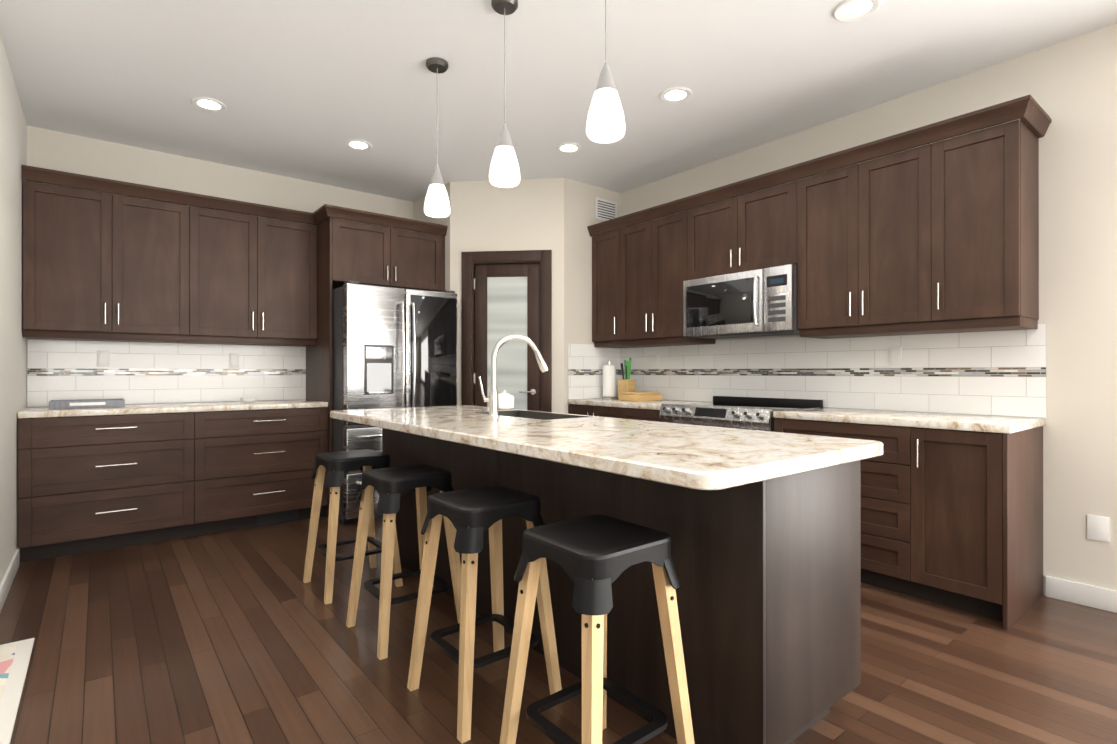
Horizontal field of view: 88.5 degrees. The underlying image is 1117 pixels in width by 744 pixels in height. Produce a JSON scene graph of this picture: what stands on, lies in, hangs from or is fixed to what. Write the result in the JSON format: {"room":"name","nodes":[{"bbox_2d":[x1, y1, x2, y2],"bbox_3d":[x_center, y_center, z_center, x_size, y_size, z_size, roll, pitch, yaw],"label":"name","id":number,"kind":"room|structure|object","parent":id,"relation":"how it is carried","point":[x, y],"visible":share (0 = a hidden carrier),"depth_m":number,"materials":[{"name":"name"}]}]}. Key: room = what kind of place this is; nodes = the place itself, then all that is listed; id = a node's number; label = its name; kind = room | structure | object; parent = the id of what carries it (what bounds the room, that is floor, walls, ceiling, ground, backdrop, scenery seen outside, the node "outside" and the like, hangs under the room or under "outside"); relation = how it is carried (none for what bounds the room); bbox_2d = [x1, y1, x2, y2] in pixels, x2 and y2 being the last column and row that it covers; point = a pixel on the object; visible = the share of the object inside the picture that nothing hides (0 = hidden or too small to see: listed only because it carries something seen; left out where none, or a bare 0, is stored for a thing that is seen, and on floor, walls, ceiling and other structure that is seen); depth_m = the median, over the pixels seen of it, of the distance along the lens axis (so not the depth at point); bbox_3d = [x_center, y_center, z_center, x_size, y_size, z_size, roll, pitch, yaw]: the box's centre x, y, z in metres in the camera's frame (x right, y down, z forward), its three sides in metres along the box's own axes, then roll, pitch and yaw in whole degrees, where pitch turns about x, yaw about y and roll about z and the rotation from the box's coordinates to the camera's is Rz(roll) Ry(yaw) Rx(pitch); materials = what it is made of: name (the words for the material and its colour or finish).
{"room":"kitchen","nodes":[
{"label":"kitchen","id":0,"kind":"room"},
{"bbox_2d":[0,34,26,583],"bbox_3d":[-2.945,-0.260,2.980,0.110,2.820,2.220,0,0,-39],"label":"wall","id":1,"kind":"structure","parent":0,"point":[13,340],"depth_m":3.16,"materials":[{"name":"white paint"}]},
{"bbox_2d":[0,548,19,612],"bbox_3d":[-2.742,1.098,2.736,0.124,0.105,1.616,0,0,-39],"label":"baseboard","id":2,"kind":"structure","parent":1,"relation":"attached to","point":[9,577],"depth_m":3.01,"materials":[{"name":"white wood"}]},
{"bbox_2d":[27,125,412,406],"bbox_3d":[-3.651,-0.259,3.914,8.850,2.820,0.120,0,0,-39],"label":"wall","id":3,"kind":"structure","parent":0,"point":[61,151],"depth_m":4.46,"materials":[{"name":"paint"}]},
{"bbox_2d":[22,177,200,340],"bbox_3d":[-3.113,-0.739,4.041,0.949,0.940,0.346,0,0,-39],"label":"upper cabinet","id":4,"kind":"object","parent":3,"relation":"attached to","point":[133,307],"depth_m":3.88,"materials":[{"name":"brown wood"}]},
{"bbox_2d":[27,339,305,406],"bbox_3d":[-2.892,-0.006,4.430,1.780,0.484,0.016,0,0,-39],"label":"backsplash","id":5,"kind":"structure","parent":3,"relation":"attached to","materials":[{"name":"tile"}]},
{"bbox_2d":[197,205,320,344],"bbox_3d":[-2.464,-0.738,4.562,0.949,0.940,0.346,0,0,-39],"label":"upper cabinet","id":6,"kind":"object","parent":3,"relation":"attached to","point":[259,274],"depth_m":4.45,"materials":[{"name":"brown wood"}]},
{"bbox_2d":[309,205,444,292],"bbox_3d":[-1.609,-1.004,5.045,0.946,0.572,0.665,0,0,-39],"label":"upper cabinet","id":7,"kind":"object","parent":3,"relation":"attached to","point":[368,254],"depth_m":4.73,"materials":[{"name":"brown wood"}]},
{"bbox_2d":[413,182,449,290],"bbox_3d":[-1.149,-0.258,5.359,0.100,2.820,0.760,0,0,-39],"label":"wall","id":8,"kind":"structure","parent":0,"point":[419,214],"depth_m":5.10,"materials":[{"name":"paint"}]},
{"bbox_2d":[450,178,563,412],"bbox_3d":[-0.446,-0.258,5.026,1.004,2.820,0.100,0,0,6],"label":"wall","id":9,"kind":"structure","parent":0,"point":[525,214],"depth_m":4.97,"materials":[{"name":"paint"}]},
{"bbox_2d":[474,263,539,410],"bbox_3d":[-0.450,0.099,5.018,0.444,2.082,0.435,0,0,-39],"label":"pantry door","id":10,"kind":"structure","parent":9,"relation":"in","point":[507,299],"depth_m":5.01,"materials":[{"name":"brown wood"}]},
{"bbox_2d":[462,250,551,411],"bbox_3d":[-0.447,0.052,5.016,0.790,2.200,0.120,0,0,6],"label":"door frame","id":11,"kind":"structure","parent":9,"relation":"attached to","point":[471,260],"depth_m":4.97,"materials":[{"name":"brown wood"}]},
{"bbox_2d":[0,516,1116,743],"bbox_3d":[-0.845,1.178,0.420,8.850,0.060,9.300,0,0,-39],"label":"floor","id":12,"kind":"structure","parent":0,"point":[242,636],"depth_m":2.25,"materials":[{"name":"brown wood"}]},
{"bbox_2d":[0,638,34,743],"bbox_3d":[-2.335,1.141,0.326,2.810,0.012,3.220,0,0,-39],"label":"rug","id":13,"kind":"object","parent":12,"relation":"on","point":[14,659],"visible":0.88,"depth_m":2.12,"materials":[{"name":"white fabric"}]},
{"bbox_2d":[17,409,196,561],"bbox_3d":[-3.048,0.714,3.913,0.890,0.875,0.625,0,0,-39],"label":"base cabinet","id":14,"kind":"object","parent":12,"relation":"on","point":[88,482],"depth_m":3.65,"materials":[{"name":"brown wood"}]},
{"bbox_2d":[17,397,328,416],"bbox_3d":[-2.698,0.256,4.188,1.781,0.039,0.635,0,0,-39],"label":"countertop","id":15,"kind":"structure","parent":14,"relation":"on","point":[158,406],"depth_m":3.92,"materials":[{"name":"beige stone"}]},
{"bbox_2d":[48,398,124,408],"bbox_3d":[-3.122,0.210,3.807,0.380,0.048,0.288,0,0,-39],"label":"tray","id":16,"kind":"object","parent":15,"relation":"on","point":[79,403],"depth_m":3.71,"materials":[{"name":"silver metal"}]},
{"bbox_2d":[240,397,255,402],"bbox_3d":[-2.384,0.215,4.405,0.110,0.040,0.110,0,0,-39],"label":"bowl","id":17,"kind":"object","parent":15,"relation":"on","point":[244,399],"depth_m":4.38,"materials":[{"name":"white ceramic"}]},
{"bbox_2d":[197,405,328,534],"bbox_3d":[-2.354,0.714,4.471,0.891,0.875,0.625,0,0,-39],"label":"base cabinet","id":18,"kind":"object","parent":12,"relation":"on","point":[255,467],"depth_m":4.21,"materials":[{"name":"brown wood"}]},
{"bbox_2d":[303,449,402,604],"bbox_3d":[-1.120,0.798,3.117,0.403,0.705,0.403,0,0,-39],"label":"stool","id":19,"kind":"object","parent":12,"relation":"on","point":[337,466],"visible":0.88,"depth_m":3.07,"materials":[{"name":"beige wood"}]},
{"bbox_2d":[332,281,456,524],"bbox_3d":[-1.468,0.234,4.869,0.926,1.835,0.983,0,0,-39],"label":"fridge","id":20,"kind":"object","parent":12,"relation":"on","point":[393,347],"visible":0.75,"depth_m":4.45,"materials":[{"name":"grey metal"}]},
{"bbox_2d":[346,464,460,659],"bbox_3d":[-0.681,0.797,2.572,0.403,0.705,0.403,0,0,-39],"label":"stool","id":21,"kind":"object","parent":12,"relation":"on","point":[391,485],"visible":0.9,"depth_m":2.53,"materials":[{"name":"beige wood"}]},
{"bbox_2d":[407,485,561,742],"bbox_3d":[-0.268,0.797,2.057,0.403,0.705,0.403,0,0,-39],"label":"stool","id":22,"kind":"object","parent":12,"relation":"on","point":[472,515],"visible":0.96,"depth_m":2.01,"materials":[{"name":"beige wood"}]},
{"bbox_2d":[568,403,611,417],"bbox_3d":[0.530,0.714,4.892,0.635,0.875,0.640,0,0,-39],"label":"base cabinet","id":23,"kind":"object","parent":12,"relation":"on","point":[591,409],"depth_m":4.71,"materials":[{"name":"brown wood"}]},
{"bbox_2d":[500,515,694,743],"bbox_3d":[0.104,0.797,1.593,0.403,0.705,0.403,0,0,-39],"label":"stool","id":24,"kind":"object","parent":12,"relation":"on","point":[594,557],"visible":1,"depth_m":1.55,"materials":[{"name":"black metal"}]},
{"bbox_2d":[382,430,860,743],"bbox_3d":[-0.052,0.712,2.789,0.594,0.875,2.680,0,0,-39],"label":"kitchen island","id":25,"kind":"object","parent":12,"relation":"on","point":[762,529],"depth_m":1.78,"materials":[{"name":"brown wood"}]},
{"bbox_2d":[330,406,882,493],"bbox_3d":[-0.147,0.253,2.681,0.970,0.042,2.770,0,0,-39],"label":"island countertop","id":26,"kind":"structure","parent":25,"relation":"on","point":[704,459],"depth_m":1.88,"materials":[{"name":"beige stone"}]},
{"bbox_2d":[498,391,513,409],"bbox_3d":[-0.338,0.174,3.573,0.126,0.117,0.126,0,0,-39],"label":"pot","id":27,"kind":"object","parent":26,"relation":"on","point":[506,400],"depth_m":3.52,"materials":[{"name":"white ceramic"}]},
{"bbox_2d":[479,334,548,417],"bbox_3d":[-0.232,0.016,3.044,0.328,0.432,0.204,0,0,-39],"label":"faucet","id":28,"kind":"object","parent":26,"relation":"on","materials":[{"name":"silver metal"}]},
{"bbox_2d":[612,407,663,421],"bbox_3d":[0.844,0.714,4.501,0.635,0.875,0.478,0,0,-39],"label":"base cabinet","id":29,"kind":"object","parent":12,"relation":"on","point":[636,413],"depth_m":4.30,"materials":[{"name":"brown wood"}]},
{"bbox_2d":[568,399,703,406],"bbox_3d":[0.658,0.256,4.726,0.643,0.039,1.061,0,0,-39],"label":"countertop","id":30,"kind":"structure","parent":29,"relation":"on","point":[611,402],"depth_m":4.60,"materials":[{"name":"beige stone"}]},
{"bbox_2d":[601,361,616,398],"bbox_3d":[0.451,0.068,5.091,0.140,0.335,0.140,0,0,-39],"label":"paper towel","id":31,"kind":"object","parent":30,"relation":"on","point":[609,371],"depth_m":5.04,"materials":[{"name":"white paper"}]},
{"bbox_2d":[659,396,822,431],"bbox_3d":[1.230,0.669,3.946,0.702,0.965,0.852,0,0,-39],"label":"range","id":32,"kind":"object","parent":12,"relation":"on","point":[752,413],"visible":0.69,"depth_m":3.82,"materials":[{"name":"grey metal"}]},
{"bbox_2d":[773,415,903,593],"bbox_3d":[1.788,0.713,3.325,0.635,0.875,0.799,0,0,-39],"label":"base cabinet","id":33,"kind":"object","parent":12,"relation":"on","point":[882,477],"depth_m":2.99,"materials":[{"name":"brown wood"}]},
{"bbox_2d":[904,423,1042,629],"bbox_3d":[2.124,0.713,2.906,0.636,0.875,0.393,0,0,-39],"label":"base cabinet","id":34,"kind":"object","parent":12,"relation":"on","point":[973,496],"depth_m":2.72,"materials":[{"name":"brown wood"}]},
{"bbox_2d":[773,407,1045,434],"bbox_3d":[1.893,0.255,3.189,0.643,0.039,1.146,0,0,-39],"label":"countertop","id":35,"kind":"structure","parent":34,"relation":"on","point":[1013,423],"depth_m":2.97,"materials":[{"name":"beige stone"}]},
{"bbox_2d":[0,0,1116,201],"bbox_3d":[-0.845,-1.712,0.422,8.850,0.080,9.300,0,0,-39],"label":"ceiling","id":36,"kind":"structure","parent":0,"point":[305,90],"depth_m":3.20,"materials":[{"name":"white paint"}]},
{"bbox_2d":[191,97,226,111],"bbox_3d":[-2.176,-1.664,3.573,0.194,0.010,0.194,0,0,-39],"label":"recessed light","id":37,"kind":"object","parent":36,"relation":"in","point":[209,104],"visible":0.98,"depth_m":3.57,"materials":[{"name":"white"}]},
{"bbox_2d":[344,139,371,150],"bbox_3d":[-1.467,-1.663,4.207,0.194,0.010,0.194,0,0,-39],"label":"recessed light","id":38,"kind":"object","parent":36,"relation":"in","point":[356,144],"visible":0.98,"depth_m":4.20,"materials":[{"name":"white"}]},
{"bbox_2d":[424,57,449,217],"bbox_3d":[-0.656,-1.258,3.100,0.142,0.822,0.142,0,0,-39],"label":"pendant light","id":39,"kind":"object","parent":36,"relation":"hanging from","point":[436,204],"visible":1,"depth_m":3.06,"materials":[{"name":"white glass"}]},
{"bbox_2d":[489,0,519,187],"bbox_3d":[-0.243,-1.258,2.586,0.142,0.822,0.142,0,0,-39],"label":"pendant light","id":40,"kind":"object","parent":36,"relation":"hanging from","point":[504,171],"visible":1,"depth_m":2.55,"materials":[{"name":"white glass"}]},
{"bbox_2d":[556,143,581,153],"bbox_3d":[0.076,-1.663,4.266,0.194,0.010,0.194,0,0,-39],"label":"recessed light","id":41,"kind":"object","parent":36,"relation":"in","point":[568,148],"visible":1,"depth_m":4.26,"materials":[{"name":"white"}]},
{"bbox_2d":[586,0,624,142],"bbox_3d":[0.171,-1.259,2.071,0.142,0.822,0.142,0,0,-39],"label":"pendant light","id":42,"kind":"object","parent":36,"relation":"hanging from","point":[605,121],"visible":1,"depth_m":2.03,"materials":[{"name":"white glass"}]},
{"bbox_2d":[659,87,691,102],"bbox_3d":[0.705,-1.664,3.450,0.194,0.010,0.194,0,0,-39],"label":"recessed light","id":43,"kind":"object","parent":36,"relation":"in","point":[675,94],"visible":1,"depth_m":3.44,"materials":[{"name":"white"}]},
{"bbox_2d":[833,0,880,21],"bbox_3d":[1.366,-1.665,2.628,0.194,0.010,0.194,0,0,-39],"label":"recessed light","id":44,"kind":"object","parent":36,"relation":"in","point":[849,10],"visible":1,"depth_m":2.64,"materials":[{"name":"white"}]},
{"bbox_2d":[564,178,619,413],"bbox_3d":[0.282,-0.258,5.174,0.680,2.820,0.100,0,0,-39],"label":"wall","id":45,"kind":"structure","parent":0,"point":[579,207],"depth_m":5.03,"materials":[{"name":"paint"}]},
{"bbox_2d":[595,197,616,220],"bbox_3d":[0.435,-1.473,5.224,0.260,0.190,0.014,0,0,-39],"label":"air vent","id":46,"kind":"object","parent":45,"relation":"in","point":[605,210],"visible":0.88,"depth_m":5.21,"materials":[{"name":"white plastic"}]},
{"bbox_2d":[620,23,1116,595],"bbox_3d":[2.544,-0.260,2.996,0.120,2.820,9.070,0,0,-39],"label":"wall","id":47,"kind":"structure","parent":0,"point":[1070,85],"depth_m":2.88,"materials":[{"name":"paint"}]},
{"bbox_2d":[588,219,611,342],"bbox_3d":[0.566,-0.779,5.067,0.360,1.022,0.414,0,0,-39],"label":"upper cabinet","id":48,"kind":"object","parent":47,"relation":"attached to","point":[602,243],"depth_m":5.02,"materials":[{"name":"brown wood"}]},
{"bbox_2d":[612,199,710,342],"bbox_3d":[0.882,-0.779,4.675,0.360,1.022,0.827,0,0,-39],"label":"upper cabinet","id":49,"kind":"object","parent":47,"relation":"attached to","point":[648,257],"depth_m":4.57,"materials":[{"name":"brown wood"}]},
{"bbox_2d":[684,168,783,280],"bbox_3d":[1.373,-0.987,4.063,0.360,0.607,0.868,0,0,-39],"label":"upper cabinet","id":50,"kind":"object","parent":47,"relation":"attached to","point":[742,233],"depth_m":3.95,"materials":[{"name":"brown wood"}]},
{"bbox_2d":[683,264,799,338],"bbox_3d":[1.330,-0.467,4.028,0.464,0.420,0.852,0,0,-39],"label":"microwave","id":51,"kind":"object","parent":50,"relation":"attached to","point":[757,303],"visible":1,"depth_m":3.87,"materials":[{"name":"grey metal"}]},
{"bbox_2d":[568,323,1045,417],"bbox_3d":[1.293,-0.007,3.943,0.635,0.484,3.075,0,0,-39],"label":"backsplash","id":52,"kind":"structure","parent":47,"relation":"attached to","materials":[{"name":"tile"}]},
{"bbox_2d":[784,129,923,334],"bbox_3d":[1.876,-0.780,3.436,0.360,1.022,0.864,0,0,-39],"label":"upper cabinet","id":53,"kind":"object","parent":47,"relation":"attached to","point":[850,231],"depth_m":3.33,"materials":[{"name":"brown wood"}]},
{"bbox_2d":[916,96,1043,326],"bbox_3d":[2.208,-0.781,3.023,0.360,1.022,0.431,0,0,-39],"label":"upper cabinet","id":54,"kind":"object","parent":47,"relation":"attached to","point":[918,295],"depth_m":2.89,"materials":[{"name":"brown wood"}]},
{"bbox_2d":[1046,576,1116,612],"bbox_3d":[3.875,1.096,1.230,0.014,0.105,4.392,0,0,-39],"label":"baseboard","id":55,"kind":"structure","parent":47,"relation":"attached to","point":[1101,598],"depth_m":2.83,"materials":[{"name":"white wood"}]},
{"bbox_2d":[1087,514,1108,541],"bbox_3d":[2.626,0.760,2.791,0.006,0.120,0.080,0,0,-39],"label":"outlet","id":56,"kind":"object","parent":47,"relation":"attached to","point":[1098,528],"visible":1,"depth_m":2.79,"materials":[{"name":"white plastic"}]}
]}

